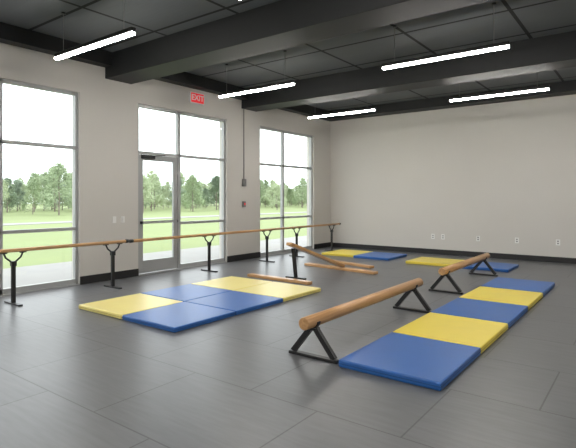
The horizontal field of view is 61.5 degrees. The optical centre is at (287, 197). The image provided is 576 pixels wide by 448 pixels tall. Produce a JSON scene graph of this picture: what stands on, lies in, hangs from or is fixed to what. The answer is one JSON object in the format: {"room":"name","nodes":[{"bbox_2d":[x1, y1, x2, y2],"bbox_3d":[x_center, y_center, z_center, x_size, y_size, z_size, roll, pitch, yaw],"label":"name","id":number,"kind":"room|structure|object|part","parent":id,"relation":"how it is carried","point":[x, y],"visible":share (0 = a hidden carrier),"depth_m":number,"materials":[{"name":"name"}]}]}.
{"room":"sports hall","nodes":[
{"label":"sports hall","id":0,"kind":"room"},
{"bbox_2d":[0,43,329,282],"bbox_3d":[-3.805,-0.550,8.310,0.250,4.100,17.250,0,0,37],"label":"wall","id":1,"kind":"structure","parent":0,"point":[107,109],"depth_m":9.07,"materials":[{"name":"paint"}]},
{"bbox_2d":[0,78,79,296],"bbox_3d":[-4.407,-0.165,7.406,0.130,3.331,2.520,0,0,37],"label":"window","id":2,"kind":"structure","parent":1,"relation":"in","point":[69,282],"depth_m":7.96,"materials":[{"name":"metal"}]},
{"bbox_2d":[0,22,328,119],"bbox_3d":[-3.752,-2.480,7.989,0.220,0.240,16.300,0,0,37],"label":"trim","id":3,"kind":"structure","parent":1,"relation":"attached to","point":[13,35],"depth_m":8.40,"materials":[{"name":"paint"}]},
{"bbox_2d":[138,104,226,275],"bbox_3d":[-2.206,-0.165,10.348,0.130,3.331,2.450,0,0,37],"label":"window","id":4,"kind":"structure","parent":1,"relation":"in","point":[178,155],"depth_m":10.26,"materials":[{"name":"metal"}]},
{"bbox_2d":[139,154,177,273],"bbox_3d":[-2.610,0.301,9.795,0.115,2.348,0.960,0,0,37],"label":"door","id":5,"kind":"structure","parent":4,"relation":"attached to","point":[159,264],"depth_m":9.79,"materials":[{"name":"metal"}]},
{"bbox_2d":[189,91,203,104],"bbox_3d":[-1.976,-2.160,10.495,0.061,0.240,0.400,0,0,37],"label":"exit sign","id":6,"kind":"object","parent":1,"relation":"attached to","point":[195,98],"visible":1,"depth_m":10.45,"materials":[{"name":"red plastic"}]},
{"bbox_2d":[80,242,330,284],"bbox_3d":[-3.699,1.430,8.231,0.015,0.140,16.750,0,0,37],"label":"baseboard","id":7,"kind":"structure","parent":1,"relation":"attached to","point":[88,279],"depth_m":9.15,"materials":[{"name":"rubber"}]},
{"bbox_2d":[242,109,245,185],"bbox_3d":[-1.060,-1.320,11.721,0.060,2.080,0.100,0,0,37],"label":"conduit","id":8,"kind":"object","parent":1,"relation":"attached to","point":[243,179],"visible":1,"depth_m":11.72,"materials":[{"name":"grey metal"}]},
{"bbox_2d":[260,126,313,256],"bbox_3d":[-0.025,-0.165,13.263,0.130,3.331,2.450,0,0,37],"label":"window","id":9,"kind":"structure","parent":1,"relation":"in","point":[282,217],"depth_m":13.12,"materials":[{"name":"metal"}]},
{"bbox_2d":[0,247,575,447],"bbox_3d":[1.260,1.600,4.521,12.900,0.200,17.250,0,0,37],"label":"floor","id":10,"kind":"structure","parent":0,"point":[71,376],"depth_m":4.04,"materials":[{"name":"tile"}]},
{"bbox_2d":[0,239,128,306],"bbox_3d":[-4.052,1.105,6.603,0.440,0.791,4.344,0,0,37],"label":"ballet barre","id":11,"kind":"object","parent":10,"relation":"on","point":[13,264],"visible":1,"depth_m":7.19,"materials":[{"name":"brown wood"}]},
{"bbox_3d":[-4.052,0.740,6.603,0.054,0.054,4.320,0,0,37],"label":"rail","id":12,"kind":"part","parent":11,"relation":"part of","materials":[{"name":"brown wood"}]},
{"bbox_2d":[78,293,182,318],"bbox_3d":[-2.148,1.470,6.652,0.982,0.060,0.992,0,0,37],"label":"mat","id":13,"kind":"object","parent":10,"relation":"on","point":[117,307],"visible":0.78,"depth_m":6.54,"materials":[{"name":"yellow plastic"}]},
{"bbox_2d":[122,302,235,332],"bbox_3d":[-1.355,1.470,6.059,0.982,0.060,0.992,0,0,37],"label":"mat","id":14,"kind":"object","parent":10,"relation":"on","point":[181,316],"visible":1,"depth_m":5.93,"materials":[{"name":"blue plastic"}]},
{"bbox_2d":[142,284,231,301],"bbox_3d":[-1.549,1.470,7.453,0.982,0.060,0.992,0,0,37],"label":"mat","id":15,"kind":"object","parent":10,"relation":"on","point":[187,292],"visible":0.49,"depth_m":7.38,"materials":[{"name":"blue plastic"}]},
{"bbox_2d":[192,276,271,290],"bbox_3d":[-0.950,1.470,8.254,0.982,0.060,0.992,0,0,37],"label":"mat","id":16,"kind":"object","parent":10,"relation":"on","point":[232,283],"visible":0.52,"depth_m":8.15,"materials":[{"name":"yellow plastic"}]},
{"bbox_2d":[185,291,282,314],"bbox_3d":[-0.756,1.470,6.860,0.982,0.060,0.992,0,0,37],"label":"mat","id":17,"kind":"object","parent":10,"relation":"on","point":[239,302],"visible":0.84,"depth_m":6.73,"materials":[{"name":"blue plastic"}]},
{"bbox_2d":[129,223,340,271],"bbox_3d":[-0.616,1.109,11.263,0.440,0.781,7.124,0,0,37],"label":"ballet barre","id":18,"kind":"object","parent":10,"relation":"on","point":[333,224],"visible":0.98,"depth_m":10.54,"materials":[{"name":"brown wood"}]},
{"bbox_3d":[-0.616,0.750,11.263,0.054,0.054,7.100,0,0,37],"label":"rail","id":19,"kind":"part","parent":18,"relation":"part of","materials":[{"name":"brown wood"}]},
{"bbox_2d":[234,282,320,301],"bbox_3d":[-0.157,1.470,7.661,0.982,0.060,0.992,0,0,37],"label":"mat","id":20,"kind":"object","parent":10,"relation":"on","point":[286,291],"visible":0.82,"depth_m":7.53,"materials":[{"name":"yellow plastic"}]},
{"bbox_2d":[247,273,311,284],"bbox_3d":[-0.178,1.474,8.844,1.441,0.050,0.130,0,0,39],"label":"plank","id":21,"kind":"object","parent":10,"relation":"on","point":[306,282],"visible":1,"depth_m":8.76,"materials":[{"name":"brown wood"}]},
{"bbox_2d":[285,248,305,279],"bbox_3d":[0.129,1.214,8.986,0.440,0.572,0.114,0,0,37],"label":"stand","id":22,"kind":"object","parent":10,"relation":"on","point":[292,249],"visible":1,"depth_m":8.97,"materials":[{"name":"black metal"}]},
{"bbox_2d":[286,242,344,266],"bbox_3d":[0.577,1.129,9.503,0.140,0.626,1.690,0,0,42],"label":"plank","id":23,"kind":"object","parent":22,"relation":"on","point":[292,245],"visible":1,"depth_m":9.37,"materials":[{"name":"brown wood"}]},
{"bbox_2d":[289,321,338,363],"bbox_3d":[0.238,1.325,4.542,0.540,0.350,0.080,0,0,37],"label":"support","id":24,"kind":"object","parent":10,"relation":"on","point":[332,358],"visible":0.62,"depth_m":4.50,"materials":[{"name":"black metal"}]},
{"bbox_2d":[304,263,377,274],"bbox_3d":[1.074,1.474,10.174,1.848,0.050,0.160,0,0,45],"label":"plank","id":25,"kind":"object","parent":10,"relation":"on","point":[306,264],"visible":0.99,"depth_m":10.05,"materials":[{"name":"brown wood"}]},
{"bbox_2d":[322,249,372,256],"bbox_3d":[1.596,1.470,12.918,0.972,0.060,1.092,0,0,37],"label":"mat","id":26,"kind":"object","parent":10,"relation":"on","point":[343,252],"visible":0.89,"depth_m":12.79,"materials":[{"name":"yellow plastic"}]},
{"bbox_2d":[333,259,373,267],"bbox_3d":[1.377,1.474,10.897,0.130,0.050,1.408,0,0,-37],"label":"plank","id":27,"kind":"object","parent":10,"relation":"on","point":[342,262],"visible":0.68,"depth_m":10.68,"materials":[{"name":"brown wood"}]},
{"bbox_2d":[353,252,406,260],"bbox_3d":[2.347,1.470,12.294,0.962,0.060,1.092,0,0,37],"label":"mat","id":28,"kind":"object","parent":10,"relation":"on","point":[371,255],"visible":1,"depth_m":12.12,"materials":[{"name":"blue plastic"}]},
{"bbox_2d":[338,332,480,390],"bbox_3d":[1.147,1.465,4.462,0.922,0.070,1.112,0,0,37],"label":"mat","id":29,"kind":"object","parent":10,"relation":"on","point":[433,364],"visible":1,"depth_m":4.28,"materials":[{"name":"blue plastic"}]},
{"bbox_2d":[393,285,431,312],"bbox_3d":[1.658,1.325,6.440,0.540,0.350,0.080,0,0,37],"label":"support","id":30,"kind":"object","parent":10,"relation":"on","point":[416,292],"visible":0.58,"depth_m":6.40,"materials":[{"name":"black metal"}]},
{"bbox_2d":[299,278,422,329],"bbox_3d":[0.969,1.150,5.519,0.116,0.116,2.760,0,0,37],"label":"rail","id":31,"kind":"object","parent":30,"relation":"on","point":[308,322],"visible":0.98,"depth_m":5.11,"materials":[{"name":"brown wood"}]},
{"bbox_2d":[406,257,462,266],"bbox_3d":[3.426,1.470,11.174,1.092,0.060,0.992,0,0,37],"label":"mat","id":32,"kind":"object","parent":10,"relation":"on","point":[444,262],"visible":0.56,"depth_m":10.98,"materials":[{"name":"yellow plastic"}]},
{"bbox_2d":[429,271,463,294],"bbox_3d":[2.507,1.325,7.691,0.540,0.350,0.080,0,0,37],"label":"support","id":33,"kind":"object","parent":10,"relation":"on","point":[459,291],"visible":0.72,"depth_m":7.65,"materials":[{"name":"black metal"}]},
{"bbox_2d":[438,253,489,274],"bbox_3d":[3.183,1.150,8.596,0.116,0.116,2.620,0,0,37],"label":"rail","id":34,"kind":"object","parent":33,"relation":"on","point":[459,265],"visible":0.98,"depth_m":8.27,"materials":[{"name":"brown wood"}]},
{"bbox_2d":[393,312,508,352],"bbox_3d":[1.817,1.465,5.359,0.922,0.070,1.112,0,0,37],"label":"mat","id":35,"kind":"object","parent":10,"relation":"on","point":[473,332],"visible":0.81,"depth_m":5.26,"materials":[{"name":"yellow plastic"}]},
{"bbox_2d":[432,298,527,327],"bbox_3d":[2.488,1.465,6.256,0.922,0.070,1.112,0,0,37],"label":"mat","id":36,"kind":"object","parent":10,"relation":"on","point":[462,307],"visible":0.8,"depth_m":6.15,"materials":[{"name":"blue plastic"}]},
{"bbox_2d":[469,257,497,276],"bbox_3d":[3.800,1.325,9.421,0.540,0.350,0.080,0,0,37],"label":"support","id":37,"kind":"object","parent":10,"relation":"on","point":[484,261],"visible":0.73,"depth_m":9.38,"materials":[{"name":"black metal"}]},
{"bbox_2d":[462,262,518,271],"bbox_3d":[4.293,1.470,10.463,1.092,0.060,0.992,0,0,37],"label":"mat","id":38,"kind":"object","parent":10,"relation":"on","point":[499,267],"visible":0.54,"depth_m":10.17,"materials":[{"name":"blue plastic"}]},
{"bbox_2d":[459,286,542,309],"bbox_3d":[3.159,1.465,7.153,0.922,0.070,1.112,0,0,37],"label":"mat","id":39,"kind":"object","parent":10,"relation":"on","point":[510,296],"visible":0.79,"depth_m":7.10,"materials":[{"name":"yellow plastic"}]},
{"bbox_2d":[482,277,554,295],"bbox_3d":[3.830,1.465,8.050,0.922,0.070,1.112,0,0,37],"label":"mat","id":40,"kind":"object","parent":10,"relation":"on","point":[544,287],"visible":0.83,"depth_m":8.00,"materials":[{"name":"blue plastic"}]},
{"bbox_2d":[0,0,575,110],"bbox_3d":[1.260,-2.700,4.521,12.900,0.200,17.250,0,0,37],"label":"ceiling","id":41,"kind":"structure","parent":0,"point":[480,24],"depth_m":7.65,"materials":[{"name":"paint"}]},
{"bbox_2d":[54,12,135,59],"bbox_3d":[-2.582,-2.286,6.365,1.820,0.628,0.064,0,0,37],"label":"linear pendant light","id":42,"kind":"object","parent":41,"relation":"hanging from","point":[130,31],"visible":1,"depth_m":6.29,"materials":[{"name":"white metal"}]},
{"bbox_2d":[55,31,134,59],"bbox_3d":[-2.582,-1.987,6.365,1.800,0.030,0.058,0,0,37],"label":"diffuser","id":43,"kind":"object","parent":42,"relation":"attached to","point":[123,34],"depth_m":6.28,"materials":[{"name":"white plastic"}]},
{"bbox_2d":[218,50,294,97],"bbox_3d":[-0.623,-2.286,8.983,1.820,0.628,0.064,0,0,37],"label":"linear pendant light","id":44,"kind":"object","parent":41,"relation":"hanging from","point":[290,82],"visible":1,"depth_m":8.89,"materials":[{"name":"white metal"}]},
{"bbox_2d":[219,83,293,97],"bbox_3d":[-0.623,-1.987,8.983,1.800,0.030,0.058,0,0,37],"label":"diffuser","id":45,"kind":"object","parent":44,"relation":"attached to","point":[277,85],"depth_m":8.95,"materials":[{"name":"white plastic"}]},
{"bbox_2d":[105,0,491,83],"bbox_3d":[1.817,-2.380,5.266,12.400,0.440,0.550,0,0,37],"label":"ceiling beam","id":46,"kind":"structure","parent":41,"relation":"attached to","point":[282,24],"depth_m":6.68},
{"bbox_2d":[308,107,375,118],"bbox_3d":[1.234,-2.286,11.466,1.820,0.628,0.064,0,0,37],"label":"linear pendant light","id":47,"kind":"object","parent":41,"relation":"hanging from","point":[368,109],"visible":0.84,"depth_m":11.39,"materials":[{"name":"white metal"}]},
{"bbox_2d":[241,30,575,111],"bbox_3d":[4.000,-2.380,8.185,12.400,0.440,0.540,0,0,37],"label":"ceiling beam","id":48,"kind":"structure","parent":41,"relation":"attached to","point":[555,51],"depth_m":8.97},
{"bbox_2d":[382,2,509,69],"bbox_3d":[2.180,-2.286,6.887,1.820,0.628,0.064,0,0,37],"label":"linear pendant light","id":49,"kind":"object","parent":41,"relation":"hanging from","point":[506,44],"visible":1,"depth_m":6.81,"materials":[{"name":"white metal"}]},
{"bbox_2d":[382,45,509,69],"bbox_3d":[2.180,-1.987,6.887,1.800,0.030,0.058,0,0,37],"label":"diffuser","id":50,"kind":"object","parent":49,"relation":"attached to","point":[489,48],"depth_m":6.83,"materials":[{"name":"white plastic"}]},
{"bbox_2d":[324,80,575,120],"bbox_3d":[6.142,-2.480,11.047,12.400,0.240,0.450,0,0,37],"label":"ceiling beam","id":51,"kind":"structure","parent":41,"relation":"attached to","point":[563,88],"depth_m":12.35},
{"bbox_2d":[449,83,549,101],"bbox_3d":[4.037,-2.286,9.369,1.820,0.628,0.064,0,0,37],"label":"linear pendant light","id":52,"kind":"object","parent":41,"relation":"hanging from","point":[546,87],"visible":0.86,"depth_m":9.31,"materials":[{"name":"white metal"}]},
{"bbox_2d":[330,94,575,257],"bbox_3d":[6.451,-0.550,11.253,12.650,4.100,0.250,0,0,37],"label":"wall","id":53,"kind":"structure","parent":0,"point":[498,173],"depth_m":12.54,"materials":[{"name":"paint"}]},
{"bbox_2d":[333,243,575,263],"bbox_3d":[6.278,1.435,11.217,12.385,0.130,0.015,0,0,37],"label":"baseboard","id":54,"kind":"structure","parent":53,"relation":"attached to","point":[344,245],"depth_m":12.58,"materials":[{"name":"rubber"}]},
{"label":"outside","id":55,"kind":"structure","parent":0,"visible":0},
{"bbox_2d":[3,203,306,268],"bbox_3d":[-17.382,1.690,100.424,131.850,0.220,260.000,0,0,37],"label":"lawn","id":56,"kind":"structure","parent":55,"point":[20,240],"depth_m":24.28,"materials":[{"name":"green plant"}]},
{"bbox_2d":[3,160,306,214],"bbox_3d":[-8.804,-1.528,81.222,36.211,6.206,144.126,0,0,37],"label":"tree line","id":57,"kind":"object","parent":56,"relation":"on","point":[47,189],"visible":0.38,"depth_m":58.29,"materials":[{"name":"green plant"}]},
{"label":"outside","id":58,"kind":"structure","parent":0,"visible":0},
{"bbox_2d":[3,212,306,287],"bbox_3d":[8.086,1.555,43.905,23.350,0.050,160.000,0,0,37],"label":"sidewalk","id":59,"kind":"structure","parent":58,"point":[35,274],"depth_m":12.24,"materials":[{"name":"concrete"}]}
]}

